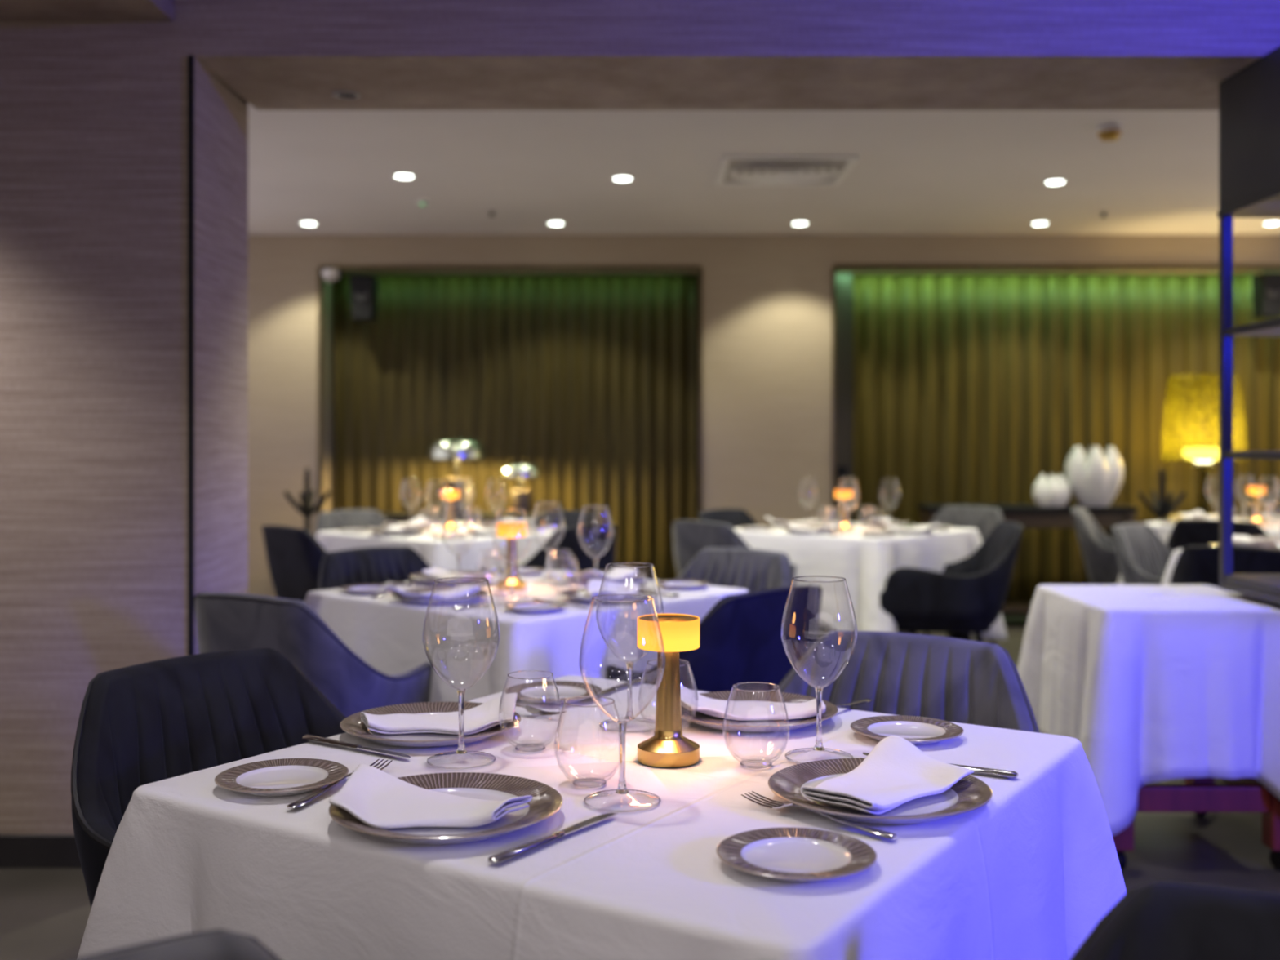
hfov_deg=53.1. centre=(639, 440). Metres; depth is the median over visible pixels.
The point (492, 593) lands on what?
tumbler
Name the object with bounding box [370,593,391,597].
fork
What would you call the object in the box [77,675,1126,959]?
tablecloth
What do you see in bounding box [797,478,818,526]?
wine glass
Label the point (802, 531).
dinner plate
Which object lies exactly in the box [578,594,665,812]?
wine glass
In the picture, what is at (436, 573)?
napkin
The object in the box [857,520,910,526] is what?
dinner plate
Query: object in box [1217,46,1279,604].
shelf unit
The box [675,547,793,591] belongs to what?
armchair
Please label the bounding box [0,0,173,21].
ceiling
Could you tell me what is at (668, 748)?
table lamp
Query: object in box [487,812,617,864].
knife
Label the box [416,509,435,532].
tumbler
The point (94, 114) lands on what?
wall
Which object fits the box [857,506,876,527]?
tumbler
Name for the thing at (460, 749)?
wine glass
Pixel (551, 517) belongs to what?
armchair
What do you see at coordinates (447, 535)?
bread plate
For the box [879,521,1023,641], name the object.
armchair
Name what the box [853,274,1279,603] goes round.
curtain
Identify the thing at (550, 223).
recessed light
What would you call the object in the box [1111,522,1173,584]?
armchair
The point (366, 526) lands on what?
knife
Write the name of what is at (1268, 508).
wine glass
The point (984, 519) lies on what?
armchair
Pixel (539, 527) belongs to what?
bread plate
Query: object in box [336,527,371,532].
bread plate
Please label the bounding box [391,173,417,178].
recessed light
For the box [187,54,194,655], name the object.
trim
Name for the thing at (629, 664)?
wine glass
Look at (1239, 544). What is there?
dinner plate
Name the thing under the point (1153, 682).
tablecloth
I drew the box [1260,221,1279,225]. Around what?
recessed light
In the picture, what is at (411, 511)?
wine glass
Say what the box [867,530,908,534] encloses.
fork
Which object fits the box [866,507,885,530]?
tumbler
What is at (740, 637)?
armchair
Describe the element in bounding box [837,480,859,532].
wine glass
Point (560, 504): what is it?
bowl
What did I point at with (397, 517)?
sideboard
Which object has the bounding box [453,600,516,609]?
knife
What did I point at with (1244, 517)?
wine glass
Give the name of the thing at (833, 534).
knife
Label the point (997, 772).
knife
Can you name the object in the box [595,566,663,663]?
bowl
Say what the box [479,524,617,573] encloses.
armchair
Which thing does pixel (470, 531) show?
dinner plate
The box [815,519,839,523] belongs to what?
bread plate
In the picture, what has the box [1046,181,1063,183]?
diffuser
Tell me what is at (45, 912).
floor
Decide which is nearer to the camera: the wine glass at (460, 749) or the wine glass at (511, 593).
the wine glass at (460, 749)
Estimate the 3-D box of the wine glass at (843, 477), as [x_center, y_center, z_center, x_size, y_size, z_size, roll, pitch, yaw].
[1.086,0.322,6.673,0.107,0.252,0.107,0,0,0]
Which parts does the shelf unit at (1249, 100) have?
post, panel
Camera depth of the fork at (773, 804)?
1.49 m
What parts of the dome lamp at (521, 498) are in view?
stem, lamp shade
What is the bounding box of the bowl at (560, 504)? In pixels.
[531,503,565,550]
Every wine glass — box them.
[400,479,422,527]
[422,577,499,768]
[425,480,448,534]
[440,504,476,587]
[454,478,475,528]
[484,479,506,528]
[493,508,530,600]
[531,501,565,583]
[577,505,613,579]
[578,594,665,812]
[595,562,663,732]
[781,575,857,763]
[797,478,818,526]
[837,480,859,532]
[838,477,858,526]
[879,478,900,525]
[1204,475,1218,517]
[1234,475,1255,520]
[1257,480,1279,526]
[1266,487,1279,548]
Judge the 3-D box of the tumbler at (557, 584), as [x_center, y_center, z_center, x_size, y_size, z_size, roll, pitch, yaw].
[-0.245,0.394,3.942,0.092,0.109,0.092,0,0,0]
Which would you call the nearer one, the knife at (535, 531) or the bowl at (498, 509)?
the bowl at (498, 509)
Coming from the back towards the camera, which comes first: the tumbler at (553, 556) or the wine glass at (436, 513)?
the wine glass at (436, 513)
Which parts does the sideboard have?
door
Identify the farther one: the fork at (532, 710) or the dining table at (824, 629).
the dining table at (824, 629)
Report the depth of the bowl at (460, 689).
1.78 m
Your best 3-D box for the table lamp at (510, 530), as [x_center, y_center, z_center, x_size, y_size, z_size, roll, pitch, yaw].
[-0.387,0.349,3.860,0.088,0.199,0.088,0,0,-3]
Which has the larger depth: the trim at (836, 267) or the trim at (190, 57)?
the trim at (836, 267)
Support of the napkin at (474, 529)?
on the dinner plate at (470, 531)
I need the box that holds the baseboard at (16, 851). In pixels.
[0,834,81,867]
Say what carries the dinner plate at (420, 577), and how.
on the tablecloth at (386, 633)
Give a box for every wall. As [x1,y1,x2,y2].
[0,0,248,834]
[248,234,1279,596]
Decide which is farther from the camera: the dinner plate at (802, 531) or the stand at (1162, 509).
the stand at (1162, 509)
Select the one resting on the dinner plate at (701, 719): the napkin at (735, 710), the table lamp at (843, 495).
the napkin at (735, 710)
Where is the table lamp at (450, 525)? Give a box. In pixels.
[441,489,458,530]
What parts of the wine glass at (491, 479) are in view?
stem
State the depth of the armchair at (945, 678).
2.45 m
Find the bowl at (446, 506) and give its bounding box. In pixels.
[440,506,476,555]
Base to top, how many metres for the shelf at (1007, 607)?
0.025 m
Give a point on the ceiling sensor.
(420, 202)
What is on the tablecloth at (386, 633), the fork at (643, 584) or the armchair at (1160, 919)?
the fork at (643, 584)
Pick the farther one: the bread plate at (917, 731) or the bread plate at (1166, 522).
the bread plate at (1166, 522)
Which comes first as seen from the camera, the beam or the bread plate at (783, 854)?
the bread plate at (783, 854)
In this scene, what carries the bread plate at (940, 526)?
on the tablecloth at (865, 562)
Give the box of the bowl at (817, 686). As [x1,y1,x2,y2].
[781,578,857,688]
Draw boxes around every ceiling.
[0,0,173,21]
[248,102,1279,234]
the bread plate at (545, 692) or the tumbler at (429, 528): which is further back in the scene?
the tumbler at (429, 528)
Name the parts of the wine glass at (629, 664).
stem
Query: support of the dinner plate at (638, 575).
on the tablecloth at (386, 633)
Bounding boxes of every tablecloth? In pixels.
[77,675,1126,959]
[304,569,748,702]
[315,522,555,572]
[733,521,1007,639]
[1017,584,1279,835]
[1117,517,1279,584]
[1161,543,1278,584]
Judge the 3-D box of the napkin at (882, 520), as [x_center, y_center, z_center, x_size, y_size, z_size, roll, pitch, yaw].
[1.266,0.420,6.684,0.138,0.040,0.253,0,0,8]
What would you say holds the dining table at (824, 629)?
on the floor
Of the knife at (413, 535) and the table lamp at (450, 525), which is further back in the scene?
the table lamp at (450, 525)
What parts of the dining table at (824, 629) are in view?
leg, leg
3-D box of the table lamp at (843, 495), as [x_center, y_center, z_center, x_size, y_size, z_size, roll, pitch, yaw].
[1.020,0.349,6.400,0.088,0.199,0.088,0,0,3]
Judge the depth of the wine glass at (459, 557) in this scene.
3.86 m
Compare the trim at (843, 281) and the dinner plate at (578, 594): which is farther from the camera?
the trim at (843, 281)
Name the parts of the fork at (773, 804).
handle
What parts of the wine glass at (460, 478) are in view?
stem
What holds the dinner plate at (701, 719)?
on the tablecloth at (1028, 873)
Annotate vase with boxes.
[1032,474,1071,506]
[1064,445,1124,506]
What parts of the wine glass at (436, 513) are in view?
stem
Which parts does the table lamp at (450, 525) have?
lamp shade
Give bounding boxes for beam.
[194,0,1279,110]
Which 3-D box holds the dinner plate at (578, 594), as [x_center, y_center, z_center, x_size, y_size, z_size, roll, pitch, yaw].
[-0.086,0.438,3.599,0.273,0.020,0.273,0,0,-15]
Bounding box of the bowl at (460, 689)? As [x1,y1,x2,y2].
[422,581,499,691]
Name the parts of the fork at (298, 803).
handle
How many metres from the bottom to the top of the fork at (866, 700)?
0.013 m
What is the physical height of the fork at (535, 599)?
0.013 m
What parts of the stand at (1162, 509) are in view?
arm, arm, arm, arm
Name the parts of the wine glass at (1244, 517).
stem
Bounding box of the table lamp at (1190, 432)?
[1160,373,1248,515]
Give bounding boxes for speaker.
[349,275,378,321]
[1251,272,1279,319]
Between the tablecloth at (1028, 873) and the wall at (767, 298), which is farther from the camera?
the wall at (767, 298)
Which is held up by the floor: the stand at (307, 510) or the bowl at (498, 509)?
the stand at (307, 510)
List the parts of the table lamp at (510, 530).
lamp shade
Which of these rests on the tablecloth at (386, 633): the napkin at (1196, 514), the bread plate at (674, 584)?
the bread plate at (674, 584)
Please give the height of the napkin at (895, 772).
0.042 m
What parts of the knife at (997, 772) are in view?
handle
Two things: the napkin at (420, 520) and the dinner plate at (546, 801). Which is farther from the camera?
the napkin at (420, 520)
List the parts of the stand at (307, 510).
arm, arm, arm, arm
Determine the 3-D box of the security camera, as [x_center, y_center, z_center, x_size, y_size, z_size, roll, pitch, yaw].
[-2.040,-1.083,8.430,0.104,0.085,0.104,0,0,0]
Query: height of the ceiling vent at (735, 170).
0.020 m
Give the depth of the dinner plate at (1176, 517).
7.11 m
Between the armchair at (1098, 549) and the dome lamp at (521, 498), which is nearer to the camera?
the armchair at (1098, 549)
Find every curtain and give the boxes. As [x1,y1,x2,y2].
[333,275,696,580]
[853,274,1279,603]
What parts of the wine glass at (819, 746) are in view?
stem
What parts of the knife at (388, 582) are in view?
handle, blade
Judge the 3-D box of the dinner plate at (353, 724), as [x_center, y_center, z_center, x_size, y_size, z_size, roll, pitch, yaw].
[-0.319,0.438,1.960,0.273,0.020,0.273,0,0,-12]
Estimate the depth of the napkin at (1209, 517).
6.76 m
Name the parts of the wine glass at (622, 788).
stem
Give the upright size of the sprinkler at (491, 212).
0.027 m
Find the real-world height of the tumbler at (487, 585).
0.109 m
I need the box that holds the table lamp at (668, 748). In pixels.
[637,613,699,767]
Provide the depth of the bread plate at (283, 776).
1.67 m
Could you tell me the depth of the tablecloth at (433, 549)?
5.91 m
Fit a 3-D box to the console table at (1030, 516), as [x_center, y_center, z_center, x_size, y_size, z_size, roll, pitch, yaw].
[2.500,0.812,8.300,1.320,0.775,0.360,0,0,0]
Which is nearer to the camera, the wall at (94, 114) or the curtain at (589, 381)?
the wall at (94, 114)
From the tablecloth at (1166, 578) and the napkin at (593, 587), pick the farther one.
the tablecloth at (1166, 578)
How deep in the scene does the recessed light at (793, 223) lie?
7.98 m
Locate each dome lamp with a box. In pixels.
[426,438,486,515]
[501,462,541,514]
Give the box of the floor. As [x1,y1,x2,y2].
[0,613,1279,959]
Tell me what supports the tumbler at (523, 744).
on the tablecloth at (1028, 873)
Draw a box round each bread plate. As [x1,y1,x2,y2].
[214,758,348,795]
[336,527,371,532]
[339,584,397,594]
[431,533,467,538]
[438,520,470,524]
[497,567,546,575]
[504,600,568,613]
[505,680,601,704]
[531,525,564,530]
[655,579,711,589]
[716,826,876,881]
[739,525,773,530]
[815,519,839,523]
[850,715,964,745]
[859,531,896,536]
[919,524,952,528]
[1159,520,1178,524]
[1251,536,1279,539]
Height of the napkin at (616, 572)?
0.042 m
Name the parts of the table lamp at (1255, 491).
lamp shade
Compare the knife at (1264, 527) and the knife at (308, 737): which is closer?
the knife at (308, 737)
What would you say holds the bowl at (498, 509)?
on the wine glass at (511, 593)
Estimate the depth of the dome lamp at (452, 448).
8.12 m
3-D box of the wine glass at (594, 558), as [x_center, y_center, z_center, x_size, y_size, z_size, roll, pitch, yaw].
[-0.131,0.322,3.792,0.107,0.252,0.107,0,0,0]
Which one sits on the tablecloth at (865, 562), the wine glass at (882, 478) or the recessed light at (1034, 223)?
the wine glass at (882, 478)
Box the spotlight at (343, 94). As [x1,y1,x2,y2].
[332,89,360,98]
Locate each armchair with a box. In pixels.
[69,928,280,959]
[71,647,346,908]
[194,591,432,717]
[261,524,328,602]
[315,509,388,537]
[318,546,431,590]
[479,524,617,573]
[533,510,595,528]
[605,585,822,692]
[671,520,795,585]
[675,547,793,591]
[699,508,822,638]
[773,631,1039,733]
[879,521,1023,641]
[924,505,1003,644]
[1070,506,1120,584]
[1070,880,1279,959]
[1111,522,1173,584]
[1165,519,1269,551]
[1169,545,1279,587]
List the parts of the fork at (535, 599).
handle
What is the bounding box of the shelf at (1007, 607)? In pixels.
[1001,603,1031,613]
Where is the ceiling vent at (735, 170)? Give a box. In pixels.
[715,155,859,185]
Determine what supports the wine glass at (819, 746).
on the tablecloth at (1028, 873)
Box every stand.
[283,467,331,531]
[1137,468,1186,520]
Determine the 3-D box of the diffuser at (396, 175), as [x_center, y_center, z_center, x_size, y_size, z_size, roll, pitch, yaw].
[-1.210,-1.352,6.570,0.092,0.008,0.092,0,0,0]
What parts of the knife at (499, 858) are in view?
handle, blade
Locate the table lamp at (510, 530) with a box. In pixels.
[497,521,526,590]
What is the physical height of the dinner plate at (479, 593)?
0.020 m
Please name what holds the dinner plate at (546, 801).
on the tablecloth at (1028, 873)
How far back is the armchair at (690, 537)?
6.05 m
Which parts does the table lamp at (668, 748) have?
lamp shade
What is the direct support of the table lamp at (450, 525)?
on the tablecloth at (433, 549)
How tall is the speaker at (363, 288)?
0.290 m
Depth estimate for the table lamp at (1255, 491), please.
6.85 m
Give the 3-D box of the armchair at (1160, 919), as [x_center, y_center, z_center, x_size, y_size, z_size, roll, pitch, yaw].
[0.428,0.792,0.770,0.586,0.823,0.658,0,0,32]
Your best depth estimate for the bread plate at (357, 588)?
3.78 m
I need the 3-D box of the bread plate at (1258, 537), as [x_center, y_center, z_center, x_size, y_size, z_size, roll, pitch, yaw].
[2.814,0.441,5.699,0.173,0.014,0.173,0,0,0]
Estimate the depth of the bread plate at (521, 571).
4.30 m
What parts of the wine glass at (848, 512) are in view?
stem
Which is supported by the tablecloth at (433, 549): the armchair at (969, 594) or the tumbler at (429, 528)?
the tumbler at (429, 528)
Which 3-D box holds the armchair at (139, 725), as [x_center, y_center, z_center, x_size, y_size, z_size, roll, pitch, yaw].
[-0.546,0.792,2.065,0.658,0.823,0.586,0,0,37]
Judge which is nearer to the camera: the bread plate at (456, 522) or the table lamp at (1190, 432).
the bread plate at (456, 522)
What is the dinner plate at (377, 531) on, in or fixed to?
on the tablecloth at (433, 549)
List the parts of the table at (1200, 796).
leg, leg, rail, rail, leg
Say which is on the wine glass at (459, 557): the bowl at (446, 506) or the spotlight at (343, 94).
the bowl at (446, 506)
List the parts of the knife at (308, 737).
handle, blade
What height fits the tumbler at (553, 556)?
0.109 m
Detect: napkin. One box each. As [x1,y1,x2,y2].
[328,764,532,828]
[360,693,517,734]
[382,525,417,532]
[382,584,479,599]
[385,515,432,525]
[422,567,490,579]
[471,526,528,532]
[484,519,536,524]
[566,567,638,578]
[586,579,638,598]
[680,684,825,720]
[764,515,816,524]
[789,524,844,530]
[800,735,973,814]
[869,517,897,523]
[884,523,938,529]
[1178,510,1206,518]
[1204,515,1253,522]
[1232,534,1279,542]
[1262,512,1279,518]
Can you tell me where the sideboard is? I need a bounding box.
[379,511,597,526]
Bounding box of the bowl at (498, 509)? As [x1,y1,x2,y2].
[493,509,530,559]
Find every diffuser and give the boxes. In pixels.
[395,174,413,177]
[614,177,631,180]
[793,222,807,224]
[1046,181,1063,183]
[1193,460,1212,462]
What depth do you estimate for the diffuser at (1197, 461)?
8.18 m
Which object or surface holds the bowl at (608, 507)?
on the wine glass at (594, 558)
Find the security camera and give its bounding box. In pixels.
[322,268,338,282]
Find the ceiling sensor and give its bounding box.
[416,200,428,205]
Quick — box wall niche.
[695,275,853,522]
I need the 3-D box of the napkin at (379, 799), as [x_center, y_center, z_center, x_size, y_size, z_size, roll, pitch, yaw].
[-0.270,0.426,1.513,0.266,0.028,0.160,0,0,24]
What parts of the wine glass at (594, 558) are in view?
stem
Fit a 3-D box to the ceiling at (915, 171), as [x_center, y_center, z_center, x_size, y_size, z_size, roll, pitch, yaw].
[0.800,-1.480,6.575,8.200,0.240,4.770,0,0,0]
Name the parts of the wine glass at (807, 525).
stem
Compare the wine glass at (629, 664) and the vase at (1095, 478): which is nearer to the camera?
the wine glass at (629, 664)
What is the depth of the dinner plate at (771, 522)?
6.58 m
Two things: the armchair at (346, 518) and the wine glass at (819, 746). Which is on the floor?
the armchair at (346, 518)
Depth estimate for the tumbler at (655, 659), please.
1.95 m
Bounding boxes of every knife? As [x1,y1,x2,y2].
[302,733,410,758]
[365,526,383,528]
[387,581,432,587]
[401,534,428,537]
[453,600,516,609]
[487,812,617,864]
[526,530,540,533]
[590,676,648,697]
[657,591,679,596]
[831,532,854,535]
[862,752,1017,778]
[935,528,948,530]
[1261,525,1279,528]
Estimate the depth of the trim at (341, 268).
8.45 m
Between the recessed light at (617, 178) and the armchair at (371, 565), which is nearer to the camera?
the armchair at (371, 565)
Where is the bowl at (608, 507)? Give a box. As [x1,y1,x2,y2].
[577,506,613,558]
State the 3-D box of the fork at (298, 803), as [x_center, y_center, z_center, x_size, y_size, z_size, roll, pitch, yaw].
[-0.385,0.440,1.647,0.026,0.013,0.216,0,0,20]
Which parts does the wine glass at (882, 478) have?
stem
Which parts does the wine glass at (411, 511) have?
stem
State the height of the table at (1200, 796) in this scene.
0.722 m
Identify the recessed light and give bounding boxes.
[298,221,319,225]
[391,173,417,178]
[546,221,566,225]
[610,175,635,181]
[790,221,810,225]
[1029,221,1050,225]
[1042,178,1067,184]
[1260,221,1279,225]
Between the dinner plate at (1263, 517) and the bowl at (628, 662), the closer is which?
the bowl at (628, 662)
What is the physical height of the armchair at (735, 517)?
0.823 m
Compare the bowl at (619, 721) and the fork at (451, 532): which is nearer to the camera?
the bowl at (619, 721)
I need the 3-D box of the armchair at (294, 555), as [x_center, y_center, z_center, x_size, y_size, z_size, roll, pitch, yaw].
[-1.371,0.792,5.909,0.586,0.823,0.658,0,0,45]
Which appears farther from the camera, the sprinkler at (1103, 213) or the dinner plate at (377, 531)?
the sprinkler at (1103, 213)
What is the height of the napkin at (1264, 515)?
0.040 m
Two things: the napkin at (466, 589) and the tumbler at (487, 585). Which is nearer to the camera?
the napkin at (466, 589)
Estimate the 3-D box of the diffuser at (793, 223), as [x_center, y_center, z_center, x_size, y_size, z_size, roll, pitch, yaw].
[1.000,-1.352,8.000,0.092,0.008,0.092,0,0,0]
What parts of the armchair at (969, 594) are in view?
seat, leg, leg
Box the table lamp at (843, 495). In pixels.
[835,489,853,530]
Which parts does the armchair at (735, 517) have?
leg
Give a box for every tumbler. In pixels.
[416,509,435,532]
[425,506,441,529]
[475,549,506,586]
[477,555,509,595]
[498,670,562,751]
[545,549,575,586]
[548,555,580,594]
[554,695,620,787]
[638,658,697,733]
[722,681,789,768]
[822,507,841,528]
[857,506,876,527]
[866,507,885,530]
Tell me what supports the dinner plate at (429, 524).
on the tablecloth at (433, 549)
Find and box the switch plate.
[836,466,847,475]
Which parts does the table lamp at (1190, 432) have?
lamp shade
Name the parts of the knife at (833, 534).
handle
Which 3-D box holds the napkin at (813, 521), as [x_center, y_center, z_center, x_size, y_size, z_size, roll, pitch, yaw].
[0.784,0.420,6.683,0.254,0.040,0.138,0,0,-5]
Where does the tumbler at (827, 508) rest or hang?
on the tablecloth at (865, 562)
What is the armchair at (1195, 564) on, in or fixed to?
on the floor
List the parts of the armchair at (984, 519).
leg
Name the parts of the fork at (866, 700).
handle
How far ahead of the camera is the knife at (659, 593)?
3.67 m
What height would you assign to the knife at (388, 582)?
0.009 m
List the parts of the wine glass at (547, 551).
stem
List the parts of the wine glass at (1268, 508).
stem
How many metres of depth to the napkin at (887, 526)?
6.21 m
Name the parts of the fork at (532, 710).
handle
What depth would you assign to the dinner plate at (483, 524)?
6.51 m
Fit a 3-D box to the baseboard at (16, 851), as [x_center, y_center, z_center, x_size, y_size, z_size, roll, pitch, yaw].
[-2.285,1.154,3.592,2.030,0.092,0.015,0,0,0]
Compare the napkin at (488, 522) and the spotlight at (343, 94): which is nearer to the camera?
the spotlight at (343, 94)
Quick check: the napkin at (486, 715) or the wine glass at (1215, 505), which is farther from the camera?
the wine glass at (1215, 505)
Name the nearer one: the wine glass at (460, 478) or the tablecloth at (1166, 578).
the tablecloth at (1166, 578)
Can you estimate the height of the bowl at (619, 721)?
0.154 m
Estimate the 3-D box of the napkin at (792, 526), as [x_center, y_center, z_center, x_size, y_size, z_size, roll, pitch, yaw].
[0.849,0.424,6.191,0.254,0.033,0.148,0,0,20]
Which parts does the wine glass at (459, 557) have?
stem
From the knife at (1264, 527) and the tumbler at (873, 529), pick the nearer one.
the tumbler at (873, 529)
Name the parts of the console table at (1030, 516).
panel, panel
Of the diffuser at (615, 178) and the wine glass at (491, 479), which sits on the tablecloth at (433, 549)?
the wine glass at (491, 479)
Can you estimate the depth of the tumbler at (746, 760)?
1.76 m
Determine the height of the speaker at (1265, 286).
0.290 m
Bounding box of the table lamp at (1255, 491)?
[1247,486,1266,524]
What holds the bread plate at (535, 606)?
on the tablecloth at (386, 633)
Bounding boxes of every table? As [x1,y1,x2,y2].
[819,623,964,639]
[917,504,1137,613]
[1112,777,1279,870]
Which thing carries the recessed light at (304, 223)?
in the ceiling at (915, 171)
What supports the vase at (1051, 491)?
on the console table at (1030, 516)
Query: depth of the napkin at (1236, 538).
5.46 m
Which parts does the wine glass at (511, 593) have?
stem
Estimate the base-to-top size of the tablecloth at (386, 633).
0.560 m
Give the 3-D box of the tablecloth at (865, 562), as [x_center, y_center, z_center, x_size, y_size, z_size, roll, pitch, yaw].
[1.055,0.730,6.460,1.184,0.560,1.184,0,0,42]
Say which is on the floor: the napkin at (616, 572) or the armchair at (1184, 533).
the armchair at (1184, 533)
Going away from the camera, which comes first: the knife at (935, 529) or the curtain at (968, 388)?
the knife at (935, 529)
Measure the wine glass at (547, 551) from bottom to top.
0.252 m
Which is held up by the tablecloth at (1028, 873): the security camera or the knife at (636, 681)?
the knife at (636, 681)
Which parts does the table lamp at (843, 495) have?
lamp shade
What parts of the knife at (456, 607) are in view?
handle, blade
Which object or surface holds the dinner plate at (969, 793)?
on the tablecloth at (1028, 873)
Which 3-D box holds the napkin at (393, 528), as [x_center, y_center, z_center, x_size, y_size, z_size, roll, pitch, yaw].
[-1.151,0.424,6.055,0.148,0.033,0.254,0,0,-24]
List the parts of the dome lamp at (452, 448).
lamp shade, stem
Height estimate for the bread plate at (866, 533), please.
0.014 m
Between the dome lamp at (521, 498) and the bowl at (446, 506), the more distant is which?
the dome lamp at (521, 498)
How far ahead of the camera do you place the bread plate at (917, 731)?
1.95 m
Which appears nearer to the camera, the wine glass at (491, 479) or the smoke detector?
the smoke detector
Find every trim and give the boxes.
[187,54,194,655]
[317,265,702,520]
[831,264,1279,519]
[835,273,852,522]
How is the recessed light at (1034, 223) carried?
in the ceiling at (915, 171)
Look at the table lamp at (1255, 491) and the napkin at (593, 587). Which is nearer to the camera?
the napkin at (593, 587)
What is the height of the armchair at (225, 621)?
0.823 m
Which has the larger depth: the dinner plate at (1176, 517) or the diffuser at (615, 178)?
the dinner plate at (1176, 517)
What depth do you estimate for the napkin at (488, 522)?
6.64 m
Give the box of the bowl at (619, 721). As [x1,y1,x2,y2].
[578,599,665,723]
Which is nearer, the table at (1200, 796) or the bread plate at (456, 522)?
the table at (1200, 796)
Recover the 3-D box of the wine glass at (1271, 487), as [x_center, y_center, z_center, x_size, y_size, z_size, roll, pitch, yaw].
[2.637,0.322,5.262,0.107,0.252,0.107,0,0,0]
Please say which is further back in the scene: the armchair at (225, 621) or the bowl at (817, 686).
the armchair at (225, 621)
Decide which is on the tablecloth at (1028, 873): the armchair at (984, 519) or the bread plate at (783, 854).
the bread plate at (783, 854)
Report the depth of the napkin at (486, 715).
1.95 m
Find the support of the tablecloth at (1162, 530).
on the dining table
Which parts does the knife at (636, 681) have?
blade, handle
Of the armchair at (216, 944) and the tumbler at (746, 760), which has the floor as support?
the armchair at (216, 944)
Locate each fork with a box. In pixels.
[286,759,392,808]
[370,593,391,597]
[450,532,480,537]
[464,701,566,715]
[529,597,589,608]
[638,581,657,586]
[741,791,897,839]
[808,697,872,718]
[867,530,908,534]
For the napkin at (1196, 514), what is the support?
on the dinner plate at (1176, 517)
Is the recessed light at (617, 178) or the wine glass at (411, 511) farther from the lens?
the recessed light at (617, 178)
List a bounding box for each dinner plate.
[328,772,562,844]
[340,702,520,746]
[368,528,426,535]
[380,521,435,528]
[391,587,489,604]
[408,570,495,584]
[465,528,497,535]
[477,521,530,528]
[560,587,657,603]
[562,570,648,583]
[680,690,838,732]
[768,520,820,527]
[768,758,992,823]
[782,526,839,533]
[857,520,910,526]
[879,526,936,533]
[1168,515,1218,519]
[1232,537,1277,546]
[1260,515,1279,520]
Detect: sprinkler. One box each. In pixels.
[486,210,497,216]
[1097,211,1109,217]
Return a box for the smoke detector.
[1096,123,1124,141]
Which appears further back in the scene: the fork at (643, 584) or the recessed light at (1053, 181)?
the recessed light at (1053, 181)
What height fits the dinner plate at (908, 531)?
0.020 m
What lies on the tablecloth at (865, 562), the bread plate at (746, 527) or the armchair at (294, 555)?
the bread plate at (746, 527)

